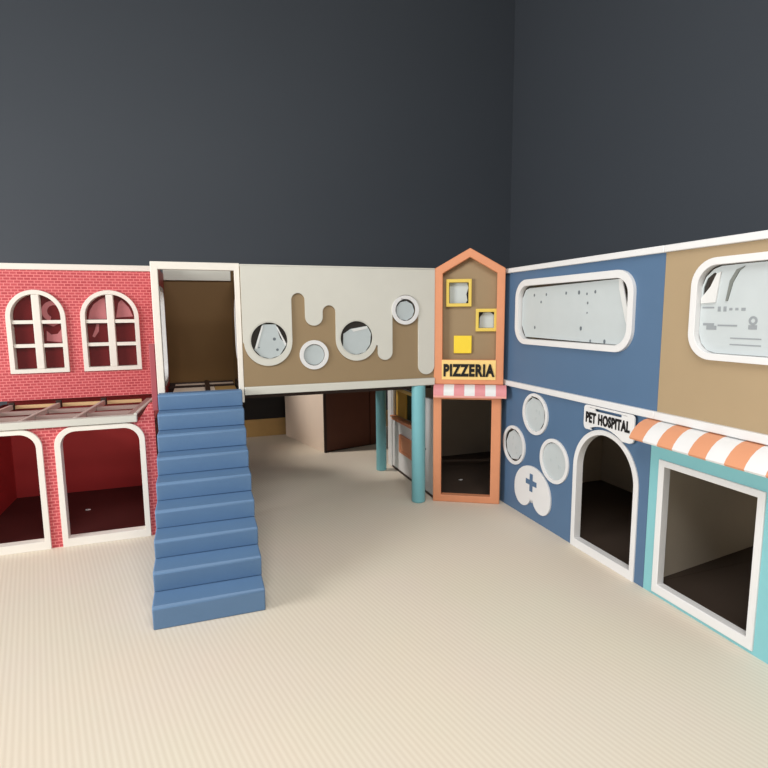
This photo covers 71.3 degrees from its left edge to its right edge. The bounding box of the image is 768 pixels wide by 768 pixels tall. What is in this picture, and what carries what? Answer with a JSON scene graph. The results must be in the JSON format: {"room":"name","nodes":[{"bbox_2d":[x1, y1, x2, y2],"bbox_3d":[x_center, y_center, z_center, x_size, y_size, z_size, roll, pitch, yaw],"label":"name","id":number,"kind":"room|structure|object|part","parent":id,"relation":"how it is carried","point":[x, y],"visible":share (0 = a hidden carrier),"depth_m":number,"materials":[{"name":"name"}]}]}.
{"room":"indoor playground","nodes":[
{"label":"indoor playground","id":0,"kind":"room"},
{"bbox_2d":[0,0,514,409],"bbox_3d":[-3.318,-2.950,6.099,11.170,7.500,0.120,-3,8,-19],"label":"wall","id":1,"kind":"structure","parent":0,"point":[359,133],"depth_m":6.61,"materials":[{"name":"grey paint"}]},
{"bbox_2d":[234,367,284,419],"bbox_3d":[-2.571,0.129,6.681,2.650,0.770,0.028,-3,8,-19],"label":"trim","id":2,"kind":"structure","parent":1,"relation":"attached to","point":[265,407],"depth_m":7.04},
{"bbox_2d":[244,410,387,436],"bbox_3d":[-3.322,0.665,6.487,11.050,0.230,0.030,-3,8,-19],"label":"baseboard","id":3,"kind":"structure","parent":1,"relation":"attached to","point":[272,426],"depth_m":7.08,"materials":[{"name":"brown wood"}]},
{"bbox_2d":[0,426,767,767],"bbox_3d":[-1.866,1.321,2.518,11.170,0.050,8.820,-3,8,-19],"label":"floor","id":4,"kind":"structure","parent":0,"point":[393,630],"depth_m":2.52,"materials":[{"name":"beige carpet"}]},
{"bbox_2d":[0,394,158,555],"bbox_3d":[-2.609,0.548,4.453,1.454,0.985,1.780,-3,8,-19],"label":"storey","id":5,"kind":"object","parent":4,"relation":"on","point":[62,458],"visible":0.98,"depth_m":4.21,"materials":[{"name":"red paint"}]},
{"bbox_3d":[-2.584,0.732,3.588,0.568,0.848,0.071,-3,8,-19],"label":"door frame","id":6,"kind":"part","parent":5,"relation":"part of","materials":[{"name":"beige paint"}]},
{"bbox_3d":[-2.343,0.235,3.876,0.966,0.030,0.040,-3,8,-19],"label":"cross rail","id":7,"kind":"part","parent":5,"relation":"part of","materials":[{"name":"grey wood"}]},
{"bbox_3d":[-2.407,0.202,4.126,0.966,0.030,0.040,-3,8,-19],"label":"cross rail","id":8,"kind":"part","parent":5,"relation":"part of","materials":[{"name":"grey wood"}]},
{"bbox_2d":[0,263,157,401],"bbox_3d":[-2.814,-0.468,4.702,1.570,1.074,0.952,-3,8,-19],"label":"storey","id":9,"kind":"object","parent":5,"relation":"on","point":[67,330],"visible":0.97,"depth_m":4.33,"materials":[{"name":"red paint"}]},
{"bbox_3d":[-2.763,-0.420,4.289,0.338,0.586,0.004,-3,8,-19],"label":"pane","id":10,"kind":"part","parent":9,"relation":"part of","materials":[{"name":"red plastic"}]},
{"bbox_3d":[-2.676,-0.924,4.227,1.570,0.048,0.062,-3,8,-19],"label":"rail","id":11,"kind":"part","parent":9,"relation":"part of","materials":[{"name":"beige paint"}]},
{"bbox_3d":[-2.266,-0.446,4.459,0.360,0.586,0.004,-3,8,-19],"label":"pane","id":12,"kind":"part","parent":9,"relation":"part of","materials":[{"name":"red plastic"}]},
{"bbox_3d":[-2.644,0.542,4.830,1.213,0.900,0.020,-3,8,-19],"label":"panel","id":13,"kind":"part","parent":5,"relation":"part of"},
{"bbox_3d":[-1.981,0.700,3.795,0.565,0.848,0.071,-3,8,-19],"label":"door frame","id":14,"kind":"part","parent":5,"relation":"part of","materials":[{"name":"beige paint"}]},
{"bbox_3d":[-1.946,0.575,4.720,0.030,0.852,1.720,-3,8,-19],"label":"panel","id":15,"kind":"part","parent":5,"relation":"part of","materials":[{"name":"red brick"}]},
{"bbox_2d":[149,261,244,410],"bbox_3d":[-1.512,0.037,4.380,0.632,2.000,1.090,-3,8,-19],"label":"module","id":16,"kind":"object","parent":4,"relation":"on","point":[193,348],"visible":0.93,"depth_m":4.77,"materials":[{"name":"beige paint"}]},
{"bbox_3d":[-1.773,-0.401,4.262,0.025,1.005,1.035,-3,8,-19],"label":"panel","id":17,"kind":"part","parent":16,"relation":"part of","materials":[{"name":"white wood"}]},
{"bbox_3d":[-1.659,-0.970,4.756,0.566,0.100,0.045,-3,8,-19],"label":"rail","id":18,"kind":"part","parent":16,"relation":"part of","materials":[{"name":"white wood"}]},
{"bbox_3d":[-1.659,-0.451,4.837,0.566,0.950,0.020,-3,8,-19],"label":"panel","id":19,"kind":"part","parent":16,"relation":"part of","materials":[{"name":"brown wood"}]},
{"bbox_3d":[-1.657,-0.008,4.868,0.544,0.028,0.024,-3,8,-19],"label":"deck rail","id":20,"kind":"part","parent":16,"relation":"part of","materials":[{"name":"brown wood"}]},
{"bbox_3d":[-1.580,0.020,4.648,0.544,0.028,0.024,-3,8,-19],"label":"deck rail","id":21,"kind":"part","parent":16,"relation":"part of","materials":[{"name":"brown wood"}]},
{"bbox_2d":[152,389,265,629],"bbox_3d":[-1.114,0.649,3.335,0.571,1.056,1.256,-3,8,-19],"label":"stairs","id":22,"kind":"structure","parent":4,"relation":"on","point":[208,564],"depth_m":3.19,"materials":[{"name":"blue plastic"}]},
{"bbox_2d":[285,391,375,452],"bbox_3d":[-0.665,0.154,6.798,0.800,1.120,1.100,-6,9,-34],"label":"wall","id":23,"kind":"structure","parent":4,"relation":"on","point":[326,423],"depth_m":6.39,"materials":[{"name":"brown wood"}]},
{"bbox_3d":[-0.993,0.184,6.591,0.022,1.120,1.080,-6,9,-34],"label":"panel","id":24,"kind":"part","parent":23,"relation":"part of","materials":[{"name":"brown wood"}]},
{"bbox_3d":[-0.426,0.211,6.314,0.590,1.108,0.016,-6,9,-34],"label":"panel","id":25,"kind":"part","parent":23,"relation":"part of","materials":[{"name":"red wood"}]},
{"bbox_3d":[-0.102,0.179,6.531,0.168,1.108,0.016,-6,9,-34],"label":"panel","id":26,"kind":"part","parent":23,"relation":"part of","materials":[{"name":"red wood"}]},
{"bbox_2d":[230,264,434,502],"bbox_3d":[-0.484,-0.017,4.723,1.534,1.999,1.128,-3,8,-19],"label":"module","id":27,"kind":"object","parent":4,"relation":"on","point":[307,329],"visible":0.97,"depth_m":4.15,"materials":[{"name":"beige plastic"}]},
{"bbox_3d":[-1.197,-0.454,4.449,0.020,0.939,1.008,-3,8,-19],"label":"panel","id":28,"kind":"part","parent":27,"relation":"part of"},
{"bbox_3d":[-0.857,-0.324,3.989,0.266,0.266,0.004,-3,8,-19],"label":"pane","id":29,"kind":"part","parent":27,"relation":"part of","materials":[{"name":"clear plastic"}]},
{"bbox_3d":[-0.668,-0.582,5.174,1.534,0.994,0.025,-3,8,-19],"label":"panel","id":30,"kind":"part","parent":27,"relation":"part of","materials":[{"name":"white wood"}]},
{"bbox_3d":[-0.317,-0.454,4.166,1.534,0.879,0.025,-3,8,-19],"label":"wall panel","id":31,"kind":"part","parent":27,"relation":"part of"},
{"bbox_3d":[-0.323,-0.897,4.117,1.534,0.012,0.074,-3,8,-19],"label":"rail","id":32,"kind":"part","parent":27,"relation":"part of","materials":[{"name":"white wood"}]},
{"bbox_3d":[-0.315,0.011,4.234,1.534,0.060,0.082,-3,8,-19],"label":"rail","id":33,"kind":"part","parent":27,"relation":"part of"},
{"bbox_3d":[-0.219,-0.362,4.207,0.260,0.260,0.004,-3,8,-19],"label":"pane","id":34,"kind":"part","parent":27,"relation":"part of","materials":[{"name":"clear plastic"}]},
{"bbox_3d":[-0.030,0.403,5.452,0.104,0.968,0.104,-3,8,-19],"label":"support post","id":35,"kind":"part","parent":27,"relation":"part of","materials":[{"name":"teal paint"}]},
{"bbox_3d":[0.167,-0.594,4.297,0.166,0.166,0.004,-3,8,-19],"label":"pane","id":36,"kind":"part","parent":27,"relation":"part of","materials":[{"name":"clear plastic"}]},
{"bbox_3d":[0.291,0.506,4.521,0.116,1.004,0.116,-3,8,-19],"label":"support post","id":37,"kind":"part","parent":27,"relation":"part of","materials":[{"name":"teal paint"}]},
{"bbox_2d":[388,389,432,497],"bbox_3d":[0.248,0.444,5.146,0.088,0.965,1.145,-3,8,-19],"label":"panel","id":38,"kind":"object","parent":4,"relation":"on","point":[399,401],"depth_m":5.26,"materials":[{"name":"white paint"}]},
{"bbox_3d":[0.083,0.382,5.628,0.046,0.965,0.118,-3,8,-19],"label":"post","id":39,"kind":"part","parent":38,"relation":"part of","materials":[{"name":"white paint"}]},
{"bbox_2d":[396,391,406,418],"bbox_3d":[0.178,0.192,5.391,0.020,0.288,0.260,-3,8,-19],"label":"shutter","id":40,"kind":"object","parent":38,"relation":"hanging from","point":[401,398],"depth_m":5.37,"materials":[{"name":"yellow wood"}]},
{"bbox_3d":[0.186,0.386,5.255,0.012,0.028,0.633,-3,8,-19],"label":"ledge trim","id":41,"kind":"part","parent":38,"relation":"part of","materials":[{"name":"orange wood"}]},
{"bbox_3d":[0.183,0.072,5.213,0.012,0.033,0.633,-3,8,-19],"label":"header trim","id":42,"kind":"part","parent":38,"relation":"part of","materials":[{"name":"yellow wood"}]},
{"bbox_2d":[396,377,491,494],"bbox_3d":[1.054,0.375,5.373,1.570,1.030,1.310,-3,8,-19],"label":"playhouse","id":43,"kind":"object","parent":4,"relation":"on","point":[466,424],"visible":0.15,"depth_m":5.95},
{"bbox_3d":[0.843,0.311,5.980,1.570,1.000,0.020,-3,8,-19],"label":"panel","id":44,"kind":"part","parent":43,"relation":"part of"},
{"bbox_2d":[433,248,505,503],"bbox_3d":[0.705,-0.040,4.416,0.593,2.110,0.179,1,8,10],"label":"tower","id":45,"kind":"object","parent":4,"relation":"on","point":[469,329],"visible":1,"depth_m":4.40,"materials":[{"name":"orange wood"}]},
{"bbox_3d":[0.696,0.552,4.517,0.558,0.910,0.070,1,8,10],"label":"door frame","id":46,"kind":"part","parent":45,"relation":"part of","materials":[{"name":"orange wood"}]},
{"bbox_3d":[0.620,-0.751,4.418,0.155,0.167,0.004,1,8,10],"label":"pane","id":47,"kind":"part","parent":45,"relation":"part of","materials":[{"name":"clear plastic"}]},
{"bbox_3d":[0.695,-0.545,4.370,0.567,1.098,0.070,1,8,10],"label":"gable frame","id":48,"kind":"part","parent":45,"relation":"part of","materials":[{"name":"orange wood"}]},
{"bbox_3d":[0.704,-0.634,4.404,0.540,0.890,0.019,1,8,10],"label":"panel","id":49,"kind":"part","parent":45,"relation":"part of","materials":[{"name":"brown wood"}]},
{"bbox_2d":[499,385,757,587],"bbox_3d":[1.768,0.558,4.037,1.208,1.006,1.697,-3,8,-19],"label":"pet hospital playhouse","id":50,"kind":"object","parent":4,"relation":"on","point":[574,469],"visible":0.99,"depth_m":3.67,"materials":[{"name":"blue paint"}]},
{"bbox_3d":[1.066,0.492,4.336,0.004,0.291,0.291,-3,8,-19],"label":"pane","id":51,"kind":"part","parent":50,"relation":"part of","materials":[{"name":"clear plastic"}]},
{"bbox_3d":[1.533,0.457,4.836,1.125,1.000,0.020,-3,8,-19],"label":"panel","id":52,"kind":"part","parent":50,"relation":"part of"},
{"bbox_3d":[1.261,0.594,3.797,0.025,1.006,1.572,-3,8,-19],"label":"panel","id":53,"kind":"part","parent":50,"relation":"part of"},
{"bbox_3d":[1.408,0.718,3.404,0.054,0.862,0.572,-3,8,-19],"label":"door frame","id":54,"kind":"part","parent":50,"relation":"part of","materials":[{"name":"white paint"}]},
{"bbox_3d":[2.085,0.441,4.928,0.020,1.000,0.164,-3,8,-19],"label":"panel","id":55,"kind":"part","parent":50,"relation":"part of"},
{"bbox_3d":[2.360,0.543,4.142,0.020,1.000,1.512,-3,8,-19],"label":"panel","id":56,"kind":"part","parent":50,"relation":"part of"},
{"bbox_2d":[503,245,760,418],"bbox_3d":[1.790,-0.398,3.840,1.197,0.939,1.598,-3,8,-19],"label":"panel","id":57,"kind":"object","parent":50,"relation":"on","point":[587,330],"visible":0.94,"depth_m":3.43,"materials":[{"name":"blue paint"}]},
{"bbox_3d":[1.262,-0.489,3.641,0.004,0.398,1.121,-3,8,-19],"label":"pane","id":58,"kind":"part","parent":57,"relation":"part of","materials":[{"name":"clear plastic"}]},
{"bbox_3d":[1.264,0.075,3.712,0.072,0.042,1.588,-3,8,-19],"label":"rail","id":59,"kind":"part","parent":57,"relation":"part of","materials":[{"name":"white paint"}]},
{"bbox_3d":[1.257,-0.372,3.657,0.025,0.858,1.598,-3,8,-19],"label":"panel","id":60,"kind":"part","parent":57,"relation":"part of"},
{"bbox_3d":[1.259,-0.816,3.595,0.068,0.038,1.588,-3,8,-19],"label":"rail","id":61,"kind":"part","parent":57,"relation":"part of","materials":[{"name":"white paint"}]},
{"bbox_3d":[2.030,0.650,3.330,1.120,0.962,0.020,-4,8,-27],"label":"panel","id":62,"kind":"part","parent":50,"relation":"part of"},
{"bbox_2d":[629,418,767,663],"bbox_3d":[2.238,0.754,2.532,1.312,1.006,1.526,-3,8,-19],"label":"shop","id":63,"kind":"object","parent":4,"relation":"on","point":[731,601],"visible":1,"depth_m":2.75,"materials":[{"name":"white paint"}]},
{"bbox_3d":[1.641,0.832,2.735,0.051,0.772,0.594,-3,8,-19],"label":"door frame","id":64,"kind":"part","parent":63,"relation":"part of","materials":[{"name":"white paint"}]},
{"bbox_2d":[654,230,767,444],"bbox_3d":[2.293,-0.211,2.399,1.197,0.939,1.475,-3,8,-19],"label":"panel","id":65,"kind":"object","parent":63,"relation":"on","point":[712,307],"visible":1,"depth_m":2.60,"materials":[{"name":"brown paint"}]},
{"bbox_3d":[1.765,0.262,2.276,0.072,0.042,1.475,-3,8,-19],"label":"rail","id":66,"kind":"part","parent":65,"relation":"part of","materials":[{"name":"white paint"}]},
{"bbox_3d":[1.760,-0.630,2.159,0.068,0.038,1.475,-3,8,-19],"label":"rail","id":67,"kind":"part","parent":65,"relation":"part of","materials":[{"name":"white paint"}]},
{"bbox_3d":[1.779,-0.305,2.160,0.004,0.424,1.124,-3,8,-19],"label":"pane","id":68,"kind":"part","parent":65,"relation":"part of","materials":[{"name":"clear plastic"}]},
{"bbox_2d":[509,0,767,267],"bbox_3d":[3.345,-2.692,3.753,0.120,7.500,8.700,-3,8,-19],"label":"wall","id":69,"kind":"structure","parent":0,"point":[638,124],"depth_m":5.62,"materials":[{"name":"grey paint"}]}
]}

